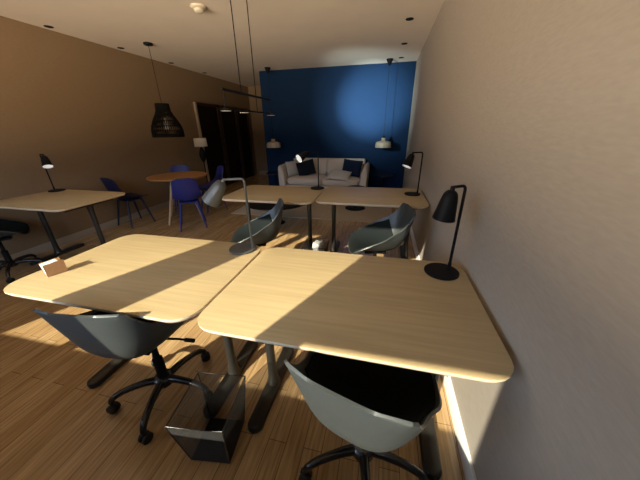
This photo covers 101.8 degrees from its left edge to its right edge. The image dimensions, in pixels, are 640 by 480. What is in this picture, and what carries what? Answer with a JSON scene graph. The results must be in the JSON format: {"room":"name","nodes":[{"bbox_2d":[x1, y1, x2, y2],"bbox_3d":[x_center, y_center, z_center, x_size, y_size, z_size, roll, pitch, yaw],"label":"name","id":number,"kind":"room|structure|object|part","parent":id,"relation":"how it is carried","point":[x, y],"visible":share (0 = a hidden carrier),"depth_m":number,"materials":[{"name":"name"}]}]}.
{"room":"open-plan office","nodes":[
{"label":"open-plan office","id":0,"kind":"room"},
{"bbox_2d":[0,16,256,257],"bbox_3d":[-3.262,-1.707,4.390,0.100,2.600,9.280,5,24,12],"label":"wall","id":1,"kind":"structure","parent":0,"point":[88,107],"depth_m":3.72,"materials":[{"name":"beige paint"}]},
{"bbox_2d":[0,190,205,263],"bbox_3d":[-3.505,-0.019,3.641,0.014,0.100,6.320,5,24,12],"label":"baseboard","id":2,"kind":"structure","parent":1,"relation":"attached to","point":[47,246],"depth_m":3.80,"materials":[{"name":"beige wood"}]},
{"bbox_2d":[193,102,229,184],"bbox_3d":[-2.654,-2.303,6.520,0.079,1.990,0.895,5,24,12],"label":"door","id":3,"kind":"structure","parent":1,"relation":"in","point":[207,116],"depth_m":6.43,"materials":[{"name":"brown wood"}]},
{"bbox_3d":[-2.676,-2.790,6.311,0.008,0.750,0.500,5,24,12],"label":"panel","id":4,"kind":"part","parent":3,"relation":"part of","materials":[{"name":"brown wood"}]},
{"bbox_3d":[-2.664,-1.964,6.668,0.008,0.750,0.500,5,24,12],"label":"panel","id":5,"kind":"part","parent":3,"relation":"part of","materials":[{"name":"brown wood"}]},
{"bbox_2d":[218,105,244,183],"bbox_3d":[-2.450,-2.651,7.319,0.079,1.990,0.805,5,24,12],"label":"door","id":6,"kind":"structure","parent":1,"relation":"in","point":[228,119],"depth_m":7.29,"materials":[{"name":"brown wood"}]},
{"bbox_3d":[-2.473,-3.138,7.111,0.008,0.750,0.410,5,24,12],"label":"panel","id":7,"kind":"part","parent":6,"relation":"part of","materials":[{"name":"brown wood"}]},
{"bbox_3d":[-2.461,-2.312,7.467,0.008,0.750,0.410,5,24,12],"label":"panel","id":8,"kind":"part","parent":6,"relation":"part of","materials":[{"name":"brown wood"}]},
{"bbox_2d":[236,107,254,178],"bbox_3d":[-2.275,-2.950,8.007,0.079,1.990,0.665,5,24,12],"label":"door","id":9,"kind":"structure","parent":1,"relation":"in","point":[242,118],"depth_m":8.01,"materials":[{"name":"brown wood"}]},
{"bbox_3d":[-2.297,-3.437,7.798,0.008,0.750,0.270,5,24,12],"label":"panel","id":10,"kind":"part","parent":9,"relation":"part of","materials":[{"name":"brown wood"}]},
{"bbox_3d":[-2.285,-2.611,8.155,0.008,0.750,0.270,5,24,12],"label":"panel","id":11,"kind":"part","parent":9,"relation":"part of","materials":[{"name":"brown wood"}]},
{"bbox_2d":[0,0,444,86],"bbox_3d":[-0.955,-2.759,3.344,4.875,0.100,9.280,5,24,12],"label":"ceiling","id":12,"kind":"structure","parent":0,"point":[285,34],"depth_m":3.31,"materials":[{"name":"white paint"}]},
{"bbox_2d":[143,42,184,137],"bbox_3d":[-2.508,-2.292,4.055,0.482,1.280,0.482,5,24,12],"label":"woven pendant","id":13,"kind":"object","parent":12,"relation":"hanging from","point":[161,108],"visible":1,"depth_m":4.09,"materials":[{"name":"black wicker"}]},
{"bbox_3d":[-2.511,-2.503,3.964,0.006,0.780,0.006,15,28,33],"label":"cord","id":14,"kind":"part","parent":13,"relation":"part of","materials":[{"name":"black plastic"}]},
{"bbox_3d":[-2.502,-1.883,4.231,0.482,0.390,0.482,5,24,12],"label":"lamp shade","id":15,"kind":"part","parent":13,"relation":"part of","materials":[{"name":"black wicker"}]},
{"bbox_2d":[190,3,205,13],"bbox_3d":[-1.258,-2.389,2.697,0.150,0.058,0.150,5,24,12],"label":"smoke detector","id":16,"kind":"object","parent":12,"relation":"attached to","point":[199,8],"visible":1,"depth_m":2.66,"materials":[{"name":"beige plastic"}]},
{"bbox_2d":[220,0,274,115],"bbox_3d":[-0.729,-1.813,2.561,0.104,1.022,1.114,5,24,12],"label":"pendant","id":17,"kind":"object","parent":12,"relation":"hanging from","point":[222,89],"visible":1,"depth_m":2.54,"materials":[{"name":"black metal"}]},
{"bbox_2d":[264,67,280,147],"bbox_3d":[-1.088,-2.878,5.745,0.330,1.580,0.330,5,24,12],"label":"pendant lamp","id":18,"kind":"object","parent":12,"relation":"hanging from","point":[273,144],"visible":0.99,"depth_m":5.90,"materials":[{"name":"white metal"}]},
{"bbox_3d":[-1.079,-2.240,6.020,0.330,0.190,0.330,5,24,12],"label":"lamp shade","id":19,"kind":"part","parent":18,"relation":"part of","materials":[{"name":"beige ceramic"}]},
{"bbox_2d":[375,58,392,147],"bbox_3d":[1.322,-2.680,5.194,0.330,1.570,0.330,5,24,12],"label":"pendant lamp","id":20,"kind":"object","parent":12,"relation":"hanging from","point":[383,143],"visible":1,"depth_m":5.35,"materials":[{"name":"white metal"}]},
{"bbox_3d":[1.331,-2.047,5.467,0.330,0.190,0.330,5,24,12],"label":"lamp shade","id":21,"kind":"part","parent":20,"relation":"part of","materials":[{"name":"beige ceramic"}]},
{"bbox_2d":[0,174,464,479],"bbox_3d":[-0.920,-0.280,4.414,4.875,0.100,9.280,5,24,12],"label":"floor","id":22,"kind":"structure","parent":0,"point":[53,426],"depth_m":1.47,"materials":[{"name":"brown wood"}]},
{"bbox_2d":[0,218,44,282],"bbox_3d":[-3.353,0.005,2.698,0.584,0.800,0.564,-20,30,-37],"label":"swivel chair","id":23,"kind":"object","parent":22,"relation":"on","point":[8,228],"visible":0.93,"depth_m":2.81,"materials":[{"name":"grey plastic"}]},
{"bbox_3d":[-3.363,-0.012,2.716,0.190,0.033,0.160,-20,30,-37],"label":"seat plate","id":24,"kind":"part","parent":23,"relation":"part of","materials":[{"name":"black metal"}]},
{"bbox_2d":[0,189,124,265],"bbox_3d":[-2.931,-0.129,3.063,1.110,0.745,0.765,5,24,12],"label":"desk","id":25,"kind":"object","parent":22,"relation":"on","point":[68,200],"visible":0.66,"depth_m":2.92,"materials":[{"name":"brown wood"}]},
{"bbox_3d":[-3.306,-0.144,3.152,0.079,0.645,0.080,5,24,12],"label":"leg","id":26,"kind":"part","parent":25,"relation":"part of","materials":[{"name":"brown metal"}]},
{"bbox_2d":[39,154,65,191],"bbox_3d":[-3.285,-0.818,3.172,0.213,0.443,0.172,5,24,12],"label":"desk lamp","id":27,"kind":"object","parent":25,"relation":"on","point":[46,163],"visible":1,"depth_m":3.10,"materials":[{"name":"black metal"}]},
{"bbox_3d":[-3.251,-0.922,3.081,0.124,0.150,0.108,5,24,12],"label":"lamp shade","id":28,"kind":"part","parent":27,"relation":"part of","materials":[{"name":"black metal"}]},
{"bbox_3d":[-3.325,-0.828,3.184,0.079,0.433,0.018,10,25,23],"label":"stem","id":29,"kind":"part","parent":27,"relation":"part of","materials":[{"name":"black metal"}]},
{"bbox_3d":[-2.527,-0.081,2.981,0.079,0.645,0.080,5,24,12],"label":"leg","id":30,"kind":"part","parent":25,"relation":"part of","materials":[{"name":"brown metal"}]},
{"bbox_2d":[33,308,213,444],"bbox_3d":[-0.881,0.538,1.382,0.567,0.800,0.584,2,23,6],"label":"swivel chair","id":31,"kind":"object","parent":22,"relation":"on","point":[98,333],"visible":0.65,"depth_m":1.12,"materials":[{"name":"grey plastic"}]},
{"bbox_3d":[-0.770,0.541,1.409,0.182,0.031,0.022,0,23,2],"label":"tilt lever","id":32,"kind":"part","parent":31,"relation":"part of","materials":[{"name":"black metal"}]},
{"bbox_2d":[100,177,155,228],"bbox_3d":[-3.074,-0.638,4.182,0.433,0.803,0.507,10,26,23],"label":"shell chair","id":33,"kind":"object","parent":22,"relation":"on","point":[110,185],"visible":0.88,"depth_m":4.08,"materials":[{"name":"blue plastic"}]},
{"bbox_3d":[-3.261,-0.441,4.212,0.134,0.422,0.037,-9,25,-18],"label":"leg","id":34,"kind":"part","parent":33,"relation":"part of","materials":[{"name":"blue plastic"}]},
{"bbox_3d":[-3.065,-0.662,4.195,0.260,0.020,0.250,10,26,23],"label":"under frame","id":35,"kind":"part","parent":33,"relation":"part of","materials":[{"name":"blue plastic"}]},
{"bbox_3d":[-2.990,-0.394,4.094,0.037,0.422,0.134,-9,25,-18],"label":"leg","id":36,"kind":"part","parent":33,"relation":"part of","materials":[{"name":"blue plastic"}]},
{"bbox_3d":[-3.139,-0.546,4.452,0.037,0.422,0.134,-9,25,-18],"label":"leg","id":37,"kind":"part","parent":33,"relation":"part of","materials":[{"name":"blue plastic"}]},
{"bbox_3d":[-2.867,-0.499,4.333,0.134,0.422,0.037,-9,25,-18],"label":"leg","id":38,"kind":"part","parent":33,"relation":"part of","materials":[{"name":"blue plastic"}]},
{"bbox_2d":[3,234,260,418],"bbox_3d":[-0.944,0.478,1.593,1.065,0.745,0.740,5,24,12],"label":"desk","id":39,"kind":"object","parent":22,"relation":"on","point":[165,279],"visible":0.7,"depth_m":1.34,"materials":[{"name":"brown wood"}]},
{"bbox_2d":[39,257,67,276],"bbox_3d":[-1.400,0.139,1.364,0.066,0.070,0.082,13,27,29],"label":"card holder","id":40,"kind":"object","parent":39,"relation":"on","point":[55,266],"visible":1,"depth_m":1.35,"materials":[{"name":"beige wood"}]},
{"bbox_3d":[-1.405,0.142,1.369,0.054,0.062,0.082,13,27,29],"label":"panel","id":41,"kind":"part","parent":40,"relation":"part of","materials":[{"name":"brown wood"}]},
{"bbox_2d":[202,178,256,254],"bbox_3d":[-0.532,-0.148,1.536,0.272,0.438,0.166,5,24,12],"label":"desk lamp","id":42,"kind":"object","parent":39,"relation":"on","point":[213,196],"visible":1,"depth_m":1.46,"materials":[{"name":"grey metal"}]},
{"bbox_3d":[-0.602,-0.261,1.476,0.144,0.155,0.105,5,24,12],"label":"lamp shade","id":43,"kind":"part","parent":42,"relation":"part of","materials":[{"name":"grey metal"}]},
{"bbox_3d":[-0.471,-0.148,1.522,0.124,0.428,0.018,0,23,2],"label":"stem","id":44,"kind":"part","parent":42,"relation":"part of","materials":[{"name":"grey metal"}]},
{"bbox_3d":[-0.547,0.524,1.512,0.079,0.645,0.080,5,24,12],"label":"leg","id":45,"kind":"part","parent":39,"relation":"part of","materials":[{"name":"brown metal"}]},
{"bbox_2d":[146,171,206,224],"bbox_3d":[-2.330,-0.717,4.415,0.890,0.749,0.890,5,24,12],"label":"round table","id":46,"kind":"object","parent":22,"relation":"on","point":[164,177],"visible":0.79,"depth_m":4.20,"materials":[{"name":"brown wood"}]},
{"bbox_3d":[-2.419,-0.609,4.213,0.051,0.714,0.279,9,25,21],"label":"leg","id":47,"kind":"part","parent":46,"relation":"part of","materials":[{"name":"brown wood"}]},
{"bbox_2d":[169,165,196,211],"bbox_3d":[-2.648,-1.004,5.015,0.433,0.803,0.507,-10,25,-20],"label":"shell chair","id":48,"kind":"object","parent":22,"relation":"on","point":[176,168],"visible":0.15,"depth_m":5.07,"materials":[{"name":"blue plastic"}]},
{"bbox_2d":[171,178,207,231],"bbox_3d":[-2.026,-0.584,4.021,0.433,0.803,0.507,-11,25,-22],"label":"shell chair","id":49,"kind":"object","parent":22,"relation":"on","point":[185,190],"visible":1,"depth_m":3.80,"materials":[{"name":"blue plastic"}]},
{"bbox_3d":[-2.106,-0.338,3.934,0.037,0.422,0.134,8,25,19],"label":"leg","id":50,"kind":"part","parent":49,"relation":"part of","materials":[{"name":"blue plastic"}]},
{"bbox_3d":[-2.035,-0.607,4.034,0.260,0.020,0.250,-11,25,-22],"label":"under frame","id":51,"kind":"part","parent":49,"relation":"part of","materials":[{"name":"blue plastic"}]},
{"bbox_3d":[-1.834,-0.391,4.048,0.134,0.422,0.037,7,25,18],"label":"leg","id":52,"kind":"part","parent":49,"relation":"part of","materials":[{"name":"blue plastic"}]},
{"bbox_2d":[193,138,207,181],"bbox_3d":[-2.481,-1.524,5.625,0.280,1.265,0.280,5,24,12],"label":"floor lamp","id":53,"kind":"object","parent":22,"relation":"on","point":[198,142],"visible":0.8,"depth_m":5.38,"materials":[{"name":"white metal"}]},
{"bbox_3d":[-2.489,-2.031,5.407,0.256,0.160,0.256,5,24,12],"label":"lamp shade","id":54,"kind":"part","parent":53,"relation":"part of","materials":[{"name":"beige fabric"}]},
{"bbox_3d":[-2.481,-1.513,5.630,0.140,1.200,0.140,5,24,12],"label":"stem","id":55,"kind":"part","parent":53,"relation":"part of","materials":[{"name":"black metal"}]},
{"bbox_2d":[164,372,245,463],"bbox_3d":[-0.505,0.861,1.243,0.251,0.300,0.268,1,23,5],"label":"basket","id":56,"kind":"object","parent":22,"relation":"on","point":[218,441],"visible":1,"depth_m":1.24,"materials":[{"name":"black metal"}]},
{"bbox_2d":[198,165,227,213],"bbox_3d":[-2.036,-0.966,4.908,0.507,0.803,0.433,-18,29,-35],"label":"shell chair","id":57,"kind":"object","parent":22,"relation":"on","point":[219,171],"visible":0.67,"depth_m":4.96,"materials":[{"name":"blue plastic"}]},
{"bbox_2d":[230,198,283,253],"bbox_3d":[-0.590,0.034,2.540,0.560,0.800,0.583,-4,24,-8],"label":"swivel chair","id":58,"kind":"object","parent":22,"relation":"on","point":[265,228],"visible":0.56,"depth_m":2.51,"materials":[{"name":"grey plastic"}]},
{"bbox_2d":[266,171,277,185],"bbox_3d":[-1.090,-1.441,6.427,0.440,0.440,0.440,5,24,12],"label":"side table","id":59,"kind":"object","parent":22,"relation":"on","point":[275,173],"visible":0.34,"depth_m":6.36,"materials":[{"name":"black metal"}]},
{"bbox_2d":[222,185,324,249],"bbox_3d":[-0.505,-0.209,3.168,1.037,0.745,0.750,4,24,12],"label":"desk","id":60,"kind":"object","parent":22,"relation":"on","point":[303,196],"visible":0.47,"depth_m":2.96,"materials":[{"name":"brown wood"}]},
{"bbox_3d":[-0.879,-0.223,3.254,0.079,0.645,0.080,4,24,12],"label":"leg","id":61,"kind":"part","parent":60,"relation":"part of","materials":[{"name":"brown metal"}]},
{"bbox_2d":[296,151,323,189],"bbox_3d":[-0.103,-0.816,3.068,0.327,0.439,0.166,-15,27,-29],"label":"desk lamp","id":62,"kind":"object","parent":60,"relation":"on","point":[300,157],"visible":1,"depth_m":3.02,"materials":[{"name":"black metal"}]},
{"bbox_3d":[-0.210,-0.958,3.001,0.100,0.122,0.150,16,29,34],"label":"lamp shade","id":63,"kind":"part","parent":62,"relation":"part of","materials":[{"name":"black metal"}]},
{"bbox_3d":[-0.076,-0.836,3.106,0.129,0.426,0.018,-1,23,0],"label":"stem","id":64,"kind":"part","parent":62,"relation":"part of","materials":[{"name":"black metal"}]},
{"bbox_3d":[-0.121,-0.164,3.094,0.079,0.645,0.080,4,24,12],"label":"leg","id":65,"kind":"part","parent":60,"relation":"part of","materials":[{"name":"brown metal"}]},
{"bbox_2d":[250,202,301,223],"bbox_3d":[-0.677,-0.463,4.227,1.020,0.378,1.020,5,24,12],"label":"coffee table","id":66,"kind":"object","parent":22,"relation":"on","point":[257,206],"visible":0.23,"depth_m":3.83,"materials":[{"name":"black wood"}]},
{"bbox_2d":[231,200,391,222],"bbox_3d":[-0.039,-0.718,5.258,2.880,0.012,1.770,5,24,12],"label":"area rug","id":67,"kind":"object","parent":22,"relation":"on","point":[370,214],"visible":0.31,"depth_m":4.71,"materials":[{"name":"carpet"}]},
{"bbox_2d":[278,158,369,191],"bbox_3d":[0.120,-1.408,5.867,1.903,0.792,0.905,5,24,12],"label":"sofa","id":68,"kind":"object","parent":67,"relation":"on","point":[326,165],"visible":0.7,"depth_m":5.65,"materials":[{"name":"fabric"}]},
{"bbox_3d":[-0.733,-1.474,6.047,0.156,0.611,0.890,5,24,12],"label":"armrest","id":69,"kind":"part","parent":68,"relation":"part of","materials":[{"name":"fabric"}]},
{"bbox_2d":[285,161,298,176],"bbox_3d":[-0.609,-1.602,5.820,0.135,0.310,0.360,18,30,37],"label":"throw cushion","id":70,"kind":"object","parent":68,"relation":"on","point":[292,170],"visible":0.9,"depth_m":5.75,"materials":[{"name":"grey fabric"}]},
{"bbox_2d":[296,159,315,175],"bbox_3d":[-0.311,-1.603,5.800,0.464,0.398,0.180,-1,23,0],"label":"throw cushion","id":71,"kind":"object","parent":68,"relation":"on","point":[307,167],"visible":0.97,"depth_m":5.75,"materials":[{"name":"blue fabric"}]},
{"bbox_2d":[287,174,325,184],"bbox_3d":[-0.286,-1.366,5.868,0.820,0.194,0.694,5,24,12],"label":"seat cushion","id":72,"kind":"object","parent":68,"relation":"on","point":[312,179],"depth_m":5.60,"materials":[{"name":"fabric"}]},
{"bbox_3d":[0.125,-1.230,5.957,1.700,0.170,0.850,5,24,12],"label":"frame","id":73,"kind":"part","parent":68,"relation":"part of","materials":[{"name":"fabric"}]},
{"bbox_2d":[295,158,327,174],"bbox_3d":[-0.202,-1.730,6.116,0.800,0.389,0.194,5,14,12],"label":"cushion","id":74,"kind":"object","parent":68,"relation":"on","point":[323,162],"depth_m":5.99,"materials":[{"name":"fabric"}]},
{"bbox_3d":[0.206,-1.648,6.172,1.700,0.565,0.135,5,24,12],"label":"backrest","id":75,"kind":"part","parent":68,"relation":"part of","materials":[{"name":"fabric"}]},
{"bbox_2d":[327,170,351,180],"bbox_3d":[0.407,-1.364,5.463,0.468,0.176,0.315,7,25,18],"label":"throw cushion","id":76,"kind":"object","parent":68,"relation":"on","point":[342,175],"visible":1,"depth_m":5.39,"materials":[{"name":"grey fabric"}]},
{"bbox_2d":[322,176,359,185],"bbox_3d":[0.477,-1.304,5.700,0.820,0.194,0.694,5,24,12],"label":"seat cushion","id":77,"kind":"object","parent":68,"relation":"on","point":[352,180],"depth_m":5.41,"materials":[{"name":"fabric"}]},
{"bbox_2d":[327,158,361,173],"bbox_3d":[0.561,-1.668,5.948,0.800,0.389,0.194,5,14,12],"label":"cushion","id":78,"kind":"object","parent":68,"relation":"on","point":[332,163],"depth_m":5.89,"materials":[{"name":"fabric"}]},
{"bbox_2d":[342,159,362,177],"bbox_3d":[0.689,-1.556,5.621,0.456,0.365,0.170,9,25,22],"label":"throw cushion","id":79,"kind":"object","parent":68,"relation":"on","point":[353,166],"visible":0.88,"depth_m":5.56,"materials":[{"name":"blue fabric"}]},
{"bbox_3d":[0.968,-1.337,5.673,0.156,0.611,0.890,5,24,12],"label":"armrest","id":80,"kind":"part","parent":68,"relation":"part of","materials":[{"name":"fabric"}]},
{"bbox_2d":[345,185,364,210],"bbox_3d":[0.668,-0.795,4.894,0.380,0.400,0.380,5,24,12],"label":"side table","id":81,"kind":"object","parent":67,"relation":"on","point":[349,207],"visible":0.61,"depth_m":4.90,"materials":[{"name":"black metal"}]},
{"bbox_2d":[302,237,328,251],"bbox_3d":[-0.042,0.166,2.838,0.251,0.300,0.268,3,24,9],"label":"basket","id":82,"kind":"object","parent":22,"relation":"on","point":[304,247],"visible":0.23,"depth_m":2.86,"materials":[{"name":"black metal"}]},
{"bbox_2d":[312,240,323,250],"bbox_3d":[-0.016,0.156,2.825,0.125,0.306,0.135,3,24,9],"label":"bag","id":83,"kind":"object","parent":82,"relation":"on","point":[316,244],"visible":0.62,"depth_m":2.75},
{"bbox_2d":[198,247,513,479],"bbox_3d":[0.132,0.570,1.344,1.125,0.745,0.744,5,24,13],"label":"desk","id":84,"kind":"object","parent":22,"relation":"on","point":[389,311],"visible":0.85,"depth_m":1.07,"materials":[{"name":"brown wood"}]},
{"bbox_3d":[-0.284,0.551,1.443,0.079,0.645,0.080,5,24,13],"label":"leg","id":85,"kind":"part","parent":84,"relation":"part of","materials":[{"name":"brown metal"}]},
{"bbox_3d":[0.558,0.620,1.255,0.079,0.645,0.080,5,24,13],"label":"leg","id":86,"kind":"part","parent":84,"relation":"part of","materials":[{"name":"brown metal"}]},
{"bbox_2d":[424,185,466,280],"bbox_3d":[0.614,-0.040,1.239,0.169,0.445,0.166,5,24,12],"label":"desk lamp","id":87,"kind":"object","parent":84,"relation":"on","point":[445,211],"visible":1,"depth_m":1.20,"materials":[{"name":"black metal"}]},
{"bbox_3d":[0.578,-0.160,1.193,0.101,0.143,0.101,5,24,12],"label":"lamp shade","id":88,"kind":"part","parent":87,"relation":"part of","materials":[{"name":"black metal"}]},
{"bbox_3d":[0.627,-0.046,1.240,0.074,0.435,0.018,-5,24,-9],"label":"stem","id":89,"kind":"part","parent":87,"relation":"part of","materials":[{"name":"black metal"}]},
{"bbox_2d":[284,351,441,479],"bbox_3d":[0.204,0.668,1.046,0.558,0.800,0.580,12,26,27],"label":"swivel chair","id":90,"kind":"object","parent":22,"relation":"on","point":[376,408],"visible":0.81,"depth_m":0.98,"materials":[{"name":"grey plastic"}]},
{"bbox_2d":[316,186,428,258],"bbox_3d":[0.572,-0.158,3.017,1.107,0.745,0.790,4,24,12],"label":"desk","id":91,"kind":"object","parent":22,"relation":"on","point":[332,195],"visible":0.8,"depth_m":2.83,"materials":[{"name":"brown wood"}]},
{"bbox_3d":[0.164,-0.175,3.109,0.079,0.645,0.080,4,24,12],"label":"leg","id":92,"kind":"part","parent":91,"relation":"part of","materials":[{"name":"brown metal"}]},
{"bbox_3d":[0.990,-0.112,2.935,0.079,0.645,0.080,4,24,12],"label":"leg","id":93,"kind":"part","parent":91,"relation":"part of","materials":[{"name":"brown metal"}]},
{"bbox_2d":[402,152,422,195],"bbox_3d":[0.980,-0.698,2.751,0.235,0.446,0.166,-14,27,-29],"label":"desk lamp","id":94,"kind":"object","parent":91,"relation":"on","point":[408,162],"visible":1,"depth_m":2.70,"materials":[{"name":"black metal"}]},
{"bbox_3d":[0.914,-0.814,2.692,0.117,0.150,0.114,5,24,12],"label":"lamp shade","id":95,"kind":"part","parent":94,"relation":"part of","materials":[{"name":"black metal"}]},
{"bbox_3d":[1.019,-0.710,2.764,0.109,0.436,0.018,-1,23,0],"label":"stem","id":96,"kind":"part","parent":94,"relation":"part of","materials":[{"name":"black metal"}]},
{"bbox_2d":[348,203,415,255],"bbox_3d":[0.498,0.090,2.373,0.584,0.800,0.566,1,23,3],"label":"swivel chair","id":97,"kind":"object","parent":22,"relation":"on","point":[380,236],"visible":0.72,"depth_m":2.38,"materials":[{"name":"grey plastic"}]},
{"bbox_3d":[0.497,0.086,2.362,0.190,0.033,0.160,1,23,3],"label":"seat plate","id":98,"kind":"part","parent":97,"relation":"part of","materials":[{"name":"black metal"}]},
{"bbox_2d":[373,173,393,187],"bbox_3d":[1.412,-1.248,5.873,0.460,0.460,0.460,5,24,12],"label":"side table","id":99,"kind":"object","parent":22,"relation":"on","point":[382,175],"visible":0.52,"depth_m":5.76,"materials":[{"name":"black metal"}]},
{"bbox_2d":[248,86,267,173],"bbox_3d":[0.107,-3.303,7.977,4.675,2.600,0.100,5,24,12],"label":"wall","id":100,"kind":"structure","parent":0,"point":[256,118],"depth_m":8.36,"materials":[{"name":"brown paint"}]},
{"bbox_2d":[259,61,416,187],"bbox_3d":[0.296,-2.450,5.993,3.325,2.600,0.140,5,24,12],"label":"wall","id":101,"kind":"structure","parent":0,"point":[333,111],"depth_m":5.76,"materials":[{"name":"blue paint"}]},
{"bbox_2d":[402,0,639,479],"bbox_3d":[1.387,-1.332,3.368,0.100,2.600,9.280,5,24,12],"label":"wall","id":102,"kind":"structure","parent":0,"point":[532,107],"depth_m":0.76,"materials":[{"name":"beige paint"}]},
{"bbox_2d":[410,226,476,479],"bbox_3d":[1.111,0.215,2.947,0.015,0.100,7.000,5,24,12],"label":"baseboard","id":103,"kind":"structure","parent":102,"relation":"attached to","point":[469,473],"depth_m":1.29,"materials":[{"name":"white"}]}
]}

